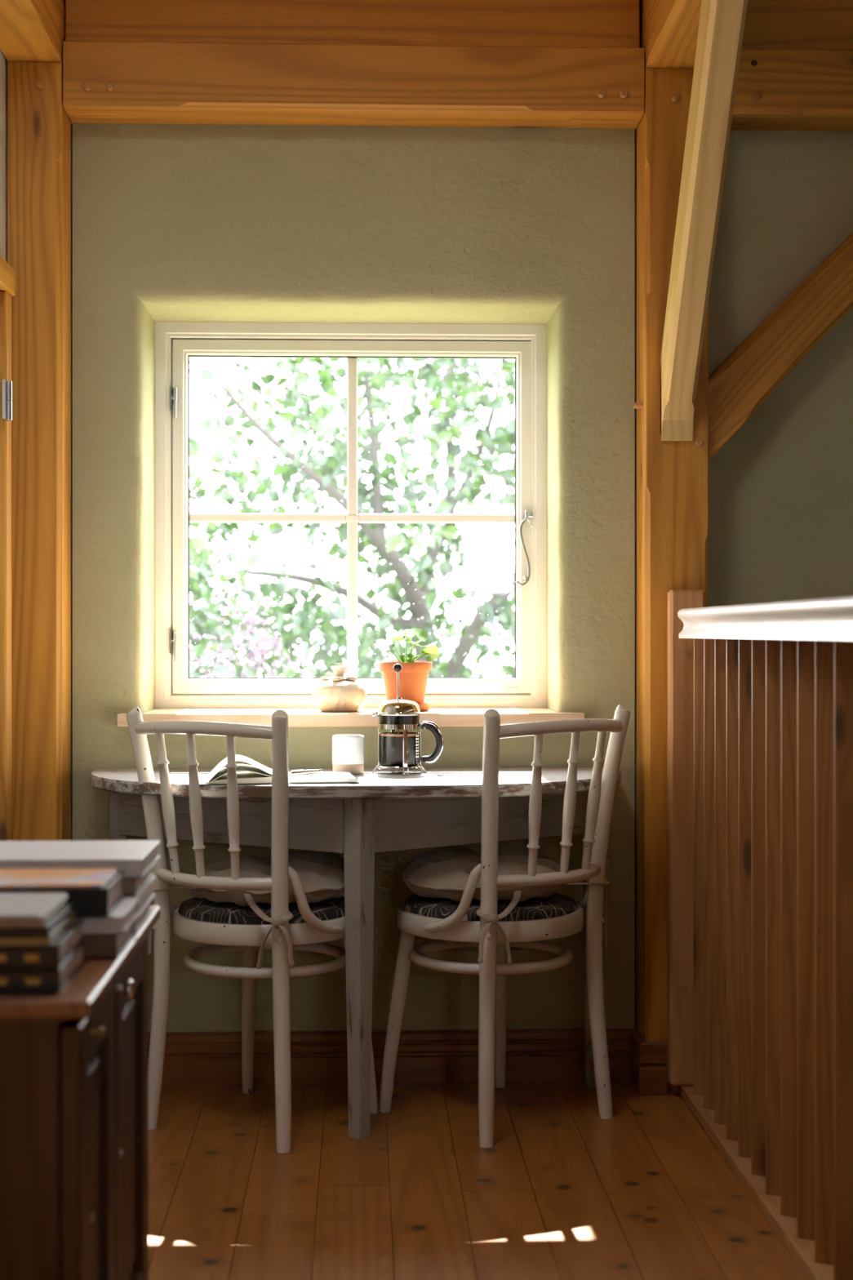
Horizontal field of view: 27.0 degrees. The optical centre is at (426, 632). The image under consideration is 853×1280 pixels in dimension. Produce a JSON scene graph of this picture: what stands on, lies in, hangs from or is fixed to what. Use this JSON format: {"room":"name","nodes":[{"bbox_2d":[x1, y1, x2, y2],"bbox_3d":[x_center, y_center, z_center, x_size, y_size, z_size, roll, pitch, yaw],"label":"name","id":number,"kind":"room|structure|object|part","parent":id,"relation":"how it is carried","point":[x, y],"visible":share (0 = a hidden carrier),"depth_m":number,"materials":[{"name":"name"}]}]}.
{"room":"dining nook","nodes":[
{"label":"dining nook","id":0,"kind":"room"},
{"bbox_2d":[0,49,7,261],"bbox_3d":[-0.886,-0.275,0.700,0.120,2.850,6.865,0,0,-2],"label":"wall","id":1,"kind":"structure","parent":0,"point":[3,61],"depth_m":3.97,"materials":[{"name":"paint"}]},
{"bbox_2d":[0,255,15,840],"bbox_3d":[-0.943,0.120,3.445,0.108,1.860,1.035,0,0,-2],"label":"door","id":2,"kind":"structure","parent":1,"relation":"in","point":[7,274],"depth_m":3.89,"materials":[{"name":"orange timber"}]},
{"bbox_3d":[-0.968,0.150,3.920,0.094,1.800,0.065,0,0,-2],"label":"casing","id":3,"kind":"part","parent":2,"relation":"part of","materials":[{"name":"brown wood"}]},
{"bbox_2d":[71,120,852,1032],"bbox_3d":[0.640,0.975,4.371,3.400,5.350,0.361,0,0,-2],"label":"wall","id":4,"kind":"structure","parent":0,"point":[196,223],"depth_m":4.17,"materials":[{"name":"paint"}]},
{"bbox_2d":[116,321,584,727],"bbox_3d":[-0.179,-0.277,4.300,1.083,0.990,0.372,0,0,-2],"label":"window","id":5,"kind":"structure","parent":4,"relation":"in","point":[522,698],"depth_m":4.43,"materials":[{"name":"white paint"}]},
{"bbox_2d":[311,666,366,711],"bbox_3d":[-0.208,0.133,4.240,0.131,0.108,0.130,0,0,-22],"label":"jar","id":6,"kind":"object","parent":5,"relation":"on","point":[339,692],"visible":1,"depth_m":4.20,"materials":[{"name":"beige ceramic"}]},
{"bbox_3d":[-0.208,0.096,4.240,0.054,0.036,0.054,0,0,-22],"label":"lid","id":7,"kind":"part","parent":6,"relation":"part of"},
{"bbox_3d":[-0.178,0.203,4.272,1.083,0.031,0.316,0,0,-2],"label":"sill","id":8,"kind":"part","parent":5,"relation":"part of","materials":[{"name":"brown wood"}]},
{"bbox_3d":[-0.185,-0.289,4.455,0.896,0.882,0.042,0,0,-2],"label":"sash","id":9,"kind":"part","parent":5,"relation":"part of","materials":[{"name":"white paint"}]},
{"bbox_2d":[373,627,439,711],"bbox_3d":[-0.043,0.087,4.271,0.145,0.199,0.128,0,0,31],"label":"potted plant","id":10,"kind":"object","parent":5,"relation":"on","point":[413,676],"visible":0.84,"depth_m":4.24,"materials":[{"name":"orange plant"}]},
{"bbox_3d":[-0.079,0.056,4.269,0.048,0.049,0.003,0,0,-14],"label":"stem","id":11,"kind":"part","parent":10,"relation":"part of","materials":[{"name":"green plant"}]},
{"bbox_3d":[-0.050,0.126,4.276,0.128,0.110,0.128,0,0,-2],"label":"pot","id":12,"kind":"part","parent":10,"relation":"part of","materials":[{"name":"ceramic"}]},
{"bbox_3d":[-0.048,0.044,4.281,0.003,0.070,0.012,0,0,20],"label":"stem","id":13,"kind":"part","parent":10,"relation":"part of","materials":[{"name":"green plant"}]},
{"bbox_3d":[-0.017,0.065,4.262,0.053,0.031,0.027,0,0,-2],"label":"stem","id":14,"kind":"part","parent":10,"relation":"part of","materials":[{"name":"green plant"}]},
{"bbox_3d":[0.214,0.136,4.449,0.031,0.004,0.001,0,0,-2],"label":"maker plate","id":15,"kind":"part","parent":5,"relation":"part of","materials":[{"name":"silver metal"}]},
{"bbox_2d":[62,40,644,128],"bbox_3d":[-0.163,-1.259,4.087,1.316,0.150,0.150,0,0,-2],"label":"timber beam","id":16,"kind":"structure","parent":4,"relation":"attached to","point":[141,82],"depth_m":4.03,"materials":[{"name":"brown wood"}]},
{"bbox_2d":[65,0,639,48],"bbox_3d":[-0.167,-1.452,4.112,1.312,0.233,0.100,0,0,-2],"label":"plank","id":17,"kind":"object","parent":16,"relation":"on","point":[497,23],"visible":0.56,"depth_m":4.06,"materials":[{"name":"brown wood"}]},
{"bbox_2d":[147,1028,635,1085],"bbox_3d":[-0.166,0.991,4.151,1.317,0.119,0.021,0,0,-2],"label":"baseboard","id":18,"kind":"structure","parent":4,"relation":"attached to","point":[557,1055],"depth_m":4.15,"materials":[{"name":"brown wood"}]},
{"bbox_2d":[708,233,852,461],"bbox_3d":[1.031,-0.818,4.153,0.782,0.862,0.095,0,0,-2],"label":"diagonal brace","id":19,"kind":"object","parent":4,"relation":"attached to","point":[754,370],"visible":0.94,"depth_m":4.10,"materials":[{"name":"brown wood"}]},
{"bbox_2d":[730,48,852,131],"bbox_3d":[1.446,-1.259,4.146,1.600,0.150,0.150,0,0,-2],"label":"timber beam","id":20,"kind":"structure","parent":4,"relation":"attached to","point":[777,90],"depth_m":4.07,"materials":[{"name":"brown wood"}]},
{"bbox_2d":[741,0,852,50],"bbox_3d":[1.445,-1.452,4.171,1.601,0.233,0.100,0,0,-2],"label":"plank","id":21,"kind":"object","parent":20,"relation":"on","point":[770,24],"visible":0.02,"depth_m":4.10,"materials":[{"name":"brown wood"}]},
{"bbox_2d":[147,1080,808,1279],"bbox_3d":[-0.004,1.065,0.783,1.649,0.030,6.764,0,0,-2],"label":"floor","id":22,"kind":"structure","parent":0,"point":[563,1191],"depth_m":3.35,"materials":[{"name":"brown wood"}]},
{"bbox_2d":[6,61,71,840],"bbox_3d":[-0.886,-0.117,4.059,0.158,2.335,0.152,0,0,-2],"label":"timber post","id":23,"kind":"object","parent":22,"relation":"on","point":[38,126],"visible":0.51,"depth_m":4.00,"materials":[{"name":"brown wood"}]},
{"bbox_2d":[0,905,159,1279],"bbox_3d":[-0.621,0.725,2.264,0.494,0.650,0.680,0,0,-2],"label":"base cabinet","id":24,"kind":"object","parent":22,"relation":"on","point":[73,1061],"visible":0.94,"depth_m":1.96,"materials":[{"name":"brown wood"}]},
{"bbox_2d":[0,940,86,993],"bbox_3d":[-0.543,0.387,2.061,0.266,0.026,0.190,0,0,-2],"label":"book","id":25,"kind":"object","parent":24,"relation":"on","point":[46,980],"visible":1,"depth_m":1.97,"materials":[{"name":"black paper"}]},
{"bbox_2d":[0,977,39,985],"bbox_3d":[-0.522,0.387,1.967,0.187,0.007,0.001,0,0,-2],"label":"print","id":26,"kind":"object","parent":25,"relation":"attached to","point":[3,981],"depth_m":1.97,"materials":[{"name":"gold metal"}]},
{"bbox_2d":[0,919,84,969],"bbox_3d":[-0.543,0.360,2.060,0.265,0.026,0.187,0,0,-2],"label":"book","id":27,"kind":"object","parent":25,"relation":"on","point":[53,956],"visible":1,"depth_m":1.97,"materials":[{"name":"black paper"}]},
{"bbox_2d":[0,954,39,961],"bbox_3d":[-0.524,0.360,1.967,0.189,0.007,0.001,0,0,-2],"label":"print","id":28,"kind":"object","parent":27,"relation":"attached to","point":[3,957],"depth_m":1.97,"materials":[{"name":"gold metal"}]},
{"bbox_2d":[0,912,75,946],"bbox_3d":[-0.543,0.342,2.056,0.245,0.009,0.180,0,0,-2],"label":"book","id":29,"kind":"object","parent":27,"relation":"on","point":[4,941],"visible":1,"depth_m":1.97,"materials":[{"name":"paper"}]},
{"bbox_2d":[0,903,74,937],"bbox_3d":[-0.544,0.332,2.058,0.243,0.011,0.177,0,0,-2],"label":"book","id":30,"kind":"object","parent":29,"relation":"on","point":[45,931],"visible":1,"depth_m":1.97,"materials":[{"name":"grey paper"}]},
{"bbox_2d":[0,895,68,927],"bbox_3d":[-0.547,0.322,2.054,0.238,0.010,0.175,0,0,-3],"label":"book","id":31,"kind":"object","parent":30,"relation":"on","point":[48,916],"visible":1,"depth_m":1.97,"materials":[{"name":"paper"}]},
{"bbox_2d":[0,893,66,919],"bbox_3d":[-0.544,0.315,2.053,0.224,0.004,0.173,0,0,-1],"label":"book","id":32,"kind":"object","parent":31,"relation":"on","point":[12,905],"visible":1,"depth_m":2.05,"materials":[{"name":"white paper"}]},
{"bbox_3d":[-0.398,0.700,2.100,0.022,0.530,0.280,0,0,-2],"label":"door frame","id":33,"kind":"part","parent":24,"relation":"part of","materials":[{"name":"brown wood"}]},
{"bbox_3d":[-0.402,0.698,2.100,0.014,0.415,0.156,0,0,-2],"label":"door panel","id":34,"kind":"part","parent":24,"relation":"part of","materials":[{"name":"brown wood"}]},
{"bbox_3d":[-0.377,0.458,2.038,0.015,0.012,0.012,0,0,-2],"label":"knob","id":35,"kind":"part","parent":24,"relation":"part of","materials":[{"name":"gold metal"}]},
{"bbox_2d":[81,925,138,958],"bbox_3d":[-0.536,0.388,2.255,0.335,0.036,0.157,0,0,-2],"label":"book","id":36,"kind":"object","parent":24,"relation":"on","point":[96,946],"visible":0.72,"depth_m":2.18,"materials":[{"name":"brown paper"}]},
{"bbox_2d":[71,897,138,934],"bbox_3d":[-0.529,0.359,2.253,0.308,0.022,0.158,0,0,-2],"label":"book","id":37,"kind":"object","parent":36,"relation":"on","point":[121,917],"visible":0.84,"depth_m":2.18,"materials":[{"name":"white paper"}]},
{"bbox_2d":[0,870,125,917],"bbox_3d":[-0.543,0.330,2.253,0.300,0.035,0.167,0,0,-2],"label":"book","id":38,"kind":"object","parent":37,"relation":"on","point":[88,902],"visible":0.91,"depth_m":2.17,"materials":[{"name":"black paper"}]},
{"bbox_2d":[0,867,119,888],"bbox_3d":[-0.547,0.311,2.252,0.292,0.004,0.162,0,0,-2],"label":"book","id":39,"kind":"object","parent":38,"relation":"on","point":[60,877],"visible":1,"depth_m":2.24,"materials":[{"name":"paper"}]},
{"bbox_3d":[-0.384,0.458,2.284,0.019,0.025,0.024,0,0,-2],"label":"knob","id":40,"kind":"part","parent":24,"relation":"part of","materials":[{"name":"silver metal"}]},
{"bbox_3d":[-0.413,0.698,2.416,0.014,0.415,0.210,0,0,-2],"label":"door panel","id":41,"kind":"part","parent":24,"relation":"part of","materials":[{"name":"brown wood"}]},
{"bbox_3d":[-0.409,0.700,2.417,0.022,0.530,0.334,0,0,-2],"label":"door frame","id":42,"kind":"part","parent":24,"relation":"part of","materials":[{"name":"brown wood"}]},
{"bbox_2d":[129,902,153,933],"bbox_3d":[-0.561,0.389,2.459,0.340,0.022,0.205,0,0,-2],"label":"book","id":43,"kind":"object","parent":24,"relation":"on","point":[138,922],"visible":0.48,"depth_m":2.44,"materials":[{"name":"white paper"}]},
{"bbox_2d":[124,875,155,917],"bbox_3d":[-0.553,0.364,2.455,0.334,0.028,0.203,0,0,-2],"label":"book","id":44,"kind":"object","parent":43,"relation":"on","point":[145,894],"visible":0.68,"depth_m":2.45,"materials":[{"name":"white paper"}]},
{"bbox_2d":[122,868,153,895],"bbox_3d":[-0.561,0.337,2.460,0.340,0.025,0.202,0,0,-2],"label":"book","id":45,"kind":"object","parent":44,"relation":"on","point":[131,886],"visible":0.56,"depth_m":2.37,"materials":[{"name":"beige paper"}]},
{"bbox_2d":[0,840,160,878],"bbox_3d":[-0.558,0.312,2.455,0.355,0.025,0.223,0,0,-2],"label":"book","id":46,"kind":"object","parent":45,"relation":"on","point":[135,857],"visible":0.91,"depth_m":2.42,"materials":[{"name":"white paper"}]},
{"bbox_2d":[125,706,377,1153],"bbox_3d":[-0.364,0.603,3.809,0.442,0.898,0.487,0,0,31],"label":"bentwood chair","id":47,"kind":"object","parent":22,"relation":"on","point":[228,926],"visible":0.9,"depth_m":3.67,"materials":[{"name":"paint"}]},
{"bbox_3d":[-0.590,0.603,3.766,0.096,0.898,0.041,0,0,-23],"label":"post","id":48,"kind":"part","parent":47,"relation":"part of","materials":[{"name":"paint"}]},
{"bbox_3d":[-0.467,0.197,3.635,0.377,0.038,0.084,0,0,31],"label":"rail","id":49,"kind":"part","parent":47,"relation":"part of","materials":[{"name":"paint"}]},
{"bbox_3d":[-0.448,0.510,3.668,0.321,0.025,0.082,0,0,31],"label":"rail","id":50,"kind":"part","parent":47,"relation":"part of","materials":[{"name":"paint"}]},
{"bbox_2d":[147,850,344,968],"bbox_3d":[-0.336,0.587,3.838,0.414,0.203,0.423,0,0,31],"label":"seat cushion","id":51,"kind":"object","parent":47,"relation":"on","point":[322,875],"visible":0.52,"depth_m":3.74,"materials":[{"name":"beige fabric"}]},
{"bbox_3d":[-0.404,0.835,4.036,0.034,0.432,0.084,0,0,-16],"label":"leg","id":52,"kind":"part","parent":47,"relation":"part of","materials":[{"name":"paint"}]},
{"bbox_3d":[-0.293,0.603,3.591,0.041,0.898,0.096,0,0,-6],"label":"post","id":53,"kind":"part","parent":47,"relation":"part of","materials":[{"name":"paint"}]},
{"bbox_3d":[-0.147,0.835,3.884,0.084,0.432,0.034,0,0,-13],"label":"leg","id":54,"kind":"part","parent":47,"relation":"part of","materials":[{"name":"paint"}]},
{"bbox_2d":[89,767,620,1139],"bbox_3d":[-0.153,0.682,3.885,1.210,0.736,0.485,0,0,-2],"label":"table","id":55,"kind":"object","parent":22,"relation":"on","point":[393,811],"visible":0.73,"depth_m":3.76,"materials":[{"name":"paint"}]},
{"bbox_3d":[-0.705,0.696,4.077,0.040,0.708,0.040,0,0,-2],"label":"leg","id":56,"kind":"part","parent":55,"relation":"part of","materials":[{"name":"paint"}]},
{"bbox_2d":[198,755,368,785],"bbox_3d":[-0.302,0.289,3.781,0.364,0.049,0.190,0,0,-7],"label":"open notebook","id":57,"kind":"object","parent":55,"relation":"on","point":[257,773],"visible":0.8,"depth_m":3.71,"materials":[{"name":"grey paper"}]},
{"bbox_2d":[288,768,322,776],"bbox_3d":[-0.255,0.295,3.771,0.011,0.012,0.106,0,0,36],"label":"ballpoint pen","id":58,"kind":"object","parent":57,"relation":"on","point":[295,772],"visible":1,"depth_m":3.76,"materials":[{"name":"silver metal"}]},
{"bbox_2d":[332,734,364,774],"bbox_3d":[-0.174,0.271,3.961,0.072,0.086,0.072,0,0,-2],"label":"ceramic cup","id":59,"kind":"object","parent":55,"relation":"on","point":[348,750],"visible":0.87,"depth_m":3.93,"materials":[{"name":"white ceramic"}]},
{"bbox_3d":[-0.140,0.696,3.702,0.047,0.708,0.047,0,0,43],"label":"leg","id":60,"kind":"part","parent":55,"relation":"part of","materials":[{"name":"paint"}]},
{"bbox_2d":[371,663,444,775],"bbox_3d":[-0.046,0.191,3.975,0.142,0.246,0.105,0,0,34],"label":"press","id":61,"kind":"object","parent":55,"relation":"on","point":[396,751],"visible":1,"depth_m":3.95,"materials":[{"name":"black glass"}]},
{"bbox_3d":[-0.115,0.182,3.972,0.014,0.012,0.012,0,0,-17],"label":"lid spout","id":62,"kind":"part","parent":61,"relation":"part of","materials":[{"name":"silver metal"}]},
{"bbox_3d":[-0.065,0.078,3.985,0.020,0.020,0.020,0,0,-2],"label":"plunger knob","id":63,"kind":"part","parent":61,"relation":"part of","materials":[{"name":"black plastic"}]},
{"bbox_3d":[-0.064,0.155,3.985,0.004,0.147,0.004,-1,0,-2],"label":"plunger rod","id":64,"kind":"part","parent":61,"relation":"part of","materials":[{"name":"silver metal"}]},
{"bbox_3d":[-0.061,0.300,3.985,0.101,0.009,0.101,0,0,-2],"label":"frame","id":65,"kind":"part","parent":61,"relation":"part of","materials":[{"name":"silver metal"}]},
{"bbox_3d":[-0.061,0.164,3.985,0.105,0.040,0.105,0,0,-2],"label":"lid","id":66,"kind":"part","parent":61,"relation":"part of","materials":[{"name":"silver metal"}]},
{"bbox_2d":[415,734,418,757],"bbox_3d":[-0.021,0.253,3.960,0.001,0.050,0.011,0,0,32],"label":"print","id":67,"kind":"object","parent":61,"relation":"on","point":[416,735],"depth_m":3.96,"materials":[{"name":"white"}]},
{"bbox_3d":[0.012,0.245,3.978,0.050,0.088,0.017,0,0,6],"label":"handle","id":68,"kind":"part","parent":61,"relation":"part of","materials":[{"name":"black plastic"}]},
{"bbox_3d":[0.384,0.696,4.117,0.040,0.708,0.040,0,0,-2],"label":"leg","id":69,"kind":"part","parent":55,"relation":"part of","materials":[{"name":"paint"}]},
{"bbox_2d":[379,704,630,1147],"bbox_3d":[0.165,0.603,3.855,0.442,0.898,0.487,0,0,-39],"label":"bentwood chair","id":70,"kind":"object","parent":22,"relation":"on","point":[453,924],"visible":0.94,"depth_m":3.73,"materials":[{"name":"paint"}]},
{"bbox_3d":[-0.062,0.835,3.896,0.084,0.432,0.034,0,0,4],"label":"leg","id":71,"kind":"part","parent":70,"relation":"part of","materials":[{"name":"paint"}]},
{"bbox_3d":[0.128,0.603,3.629,0.041,0.898,0.096,0,0,-3],"label":"post","id":72,"kind":"part","parent":70,"relation":"part of","materials":[{"name":"paint"}]},
{"bbox_3d":[0.169,0.835,4.085,0.034,0.432,0.084,0,0,7],"label":"leg","id":73,"kind":"part","parent":70,"relation":"part of","materials":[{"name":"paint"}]},
{"bbox_2d":[402,848,610,964],"bbox_3d":[0.132,0.588,3.879,0.415,0.201,0.424,0,0,-39],"label":"seat cushion","id":74,"kind":"object","parent":70,"relation":"on","point":[440,873],"visible":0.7,"depth_m":3.79,"materials":[{"name":"beige fabric"}]},
{"bbox_3d":[0.268,0.510,3.729,0.321,0.025,0.082,0,0,-39],"label":"rail","id":75,"kind":"part","parent":70,"relation":"part of","materials":[{"name":"paint"}]},
{"bbox_3d":[0.292,0.197,3.700,0.377,0.038,0.084,0,0,-39],"label":"rail","id":76,"kind":"part","parent":70,"relation":"part of","materials":[{"name":"paint"}]},
{"bbox_3d":[0.394,0.603,3.848,0.096,0.898,0.041,0,0,14],"label":"post","id":77,"kind":"part","parent":70,"relation":"part of","materials":[{"name":"paint"}]},
{"bbox_2d":[630,68,708,1095],"bbox_3d":[0.568,-0.118,4.110,0.185,2.337,0.156,0,0,-2],"label":"timber post","id":78,"kind":"object","parent":22,"relation":"on","point":[673,476],"visible":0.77,"depth_m":4.05,"materials":[{"name":"brown wood"}]},
{"bbox_2d":[660,0,747,441],"bbox_3d":[0.580,-0.900,3.760,0.072,0.926,0.710,0,0,-2],"label":"brace","id":79,"kind":"object","parent":78,"relation":"attached to","point":[722,22],"visible":0.97,"depth_m":3.73,"materials":[{"name":"brown wood"}]},
{"bbox_2d":[666,590,852,1279],"bbox_3d":[0.699,0.476,1.841,0.143,1.147,4.428,0,0,-2],"label":"stair railing","id":80,"kind":"object","parent":22,"relation":"on","point":[760,695],"visible":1,"depth_m":3.23,"materials":[{"name":"brown wood"}]},
{"bbox_3d":[0.705,1.036,1.837,0.097,0.028,4.420,0,0,-2],"label":"rail","id":81,"kind":"part","parent":80,"relation":"part of","materials":[{"name":"brown wood"}]},
{"bbox_3d":[0.705,-0.021,1.790,0.136,0.066,4.325,0,0,-2],"label":"handrail","id":82,"kind":"part","parent":80,"relation":"part of","materials":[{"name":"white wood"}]},
{"label":"outside","id":83,"kind":"structure","parent":0,"visible":0},
{"bbox_3d":[-1.738,4.200,47.318,80.000,0.300,85.300,0,0,-2],"label":"ground","id":84,"kind":"structure","parent":83,"visible":0},
{"bbox_2d":[189,588,303,677],"bbox_3d":[-1.305,1.940,7.149,2.035,4.223,1.722,0,0,-2],"label":"shrub","id":85,"kind":"object","parent":84,"relation":"on","point":[220,669],"visible":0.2,"depth_m":6.89,"materials":[{"name":"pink plant"}]},
{"bbox_2d":[191,567,504,677],"bbox_3d":[-0.858,1.679,18.776,3.129,4.748,3.716,0,0,-42],"label":"shrub","id":86,"kind":"object","parent":84,"relation":"on","point":[304,651],"visible":0.02,"depth_m":18.74,"materials":[{"name":"green plant"}]},
{"bbox_2d":[189,357,515,677],"bbox_3d":[-0.407,0.827,10.029,3.274,6.450,4.128,0,0,-2],"label":"fruit tree","id":87,"kind":"object","parent":84,"relation":"on","point":[420,594],"visible":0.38,"depth_m":9.76,"materials":[{"name":"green plant"}]},
{"bbox_2d":[291,593,515,677],"bbox_3d":[0.640,1.853,14.351,3.032,4.400,3.132,0,0,13],"label":"shrub","id":88,"kind":"object","parent":84,"relation":"on","point":[442,651],"visible":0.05,"depth_m":14.13,"materials":[{"name":"green plant"}]},
{"bbox_3d":[0.756,-1.635,0.928,3.420,0.130,7.400,0,0,-2],"label":"ceiling","id":89,"kind":"structure","parent":0,"visible":0},
{"bbox_2d":[0,0,65,64],"bbox_3d":[-0.778,-1.411,1.135,0.122,0.250,6.000,0,0,-2],"label":"tie beam","id":90,"kind":"structure","parent":89,"relation":"attached to","point":[31,30],"depth_m":3.85,"materials":[{"name":"brown wood"}]},
{"bbox_2d":[640,0,750,71],"bbox_3d":[0.677,-1.413,1.189,0.145,0.250,6.000,0,0,-2],"label":"tie beam","id":91,"kind":"structure","parent":89,"relation":"attached to","point":[669,28],"depth_m":3.90,"materials":[{"name":"brown wood"}]}
]}

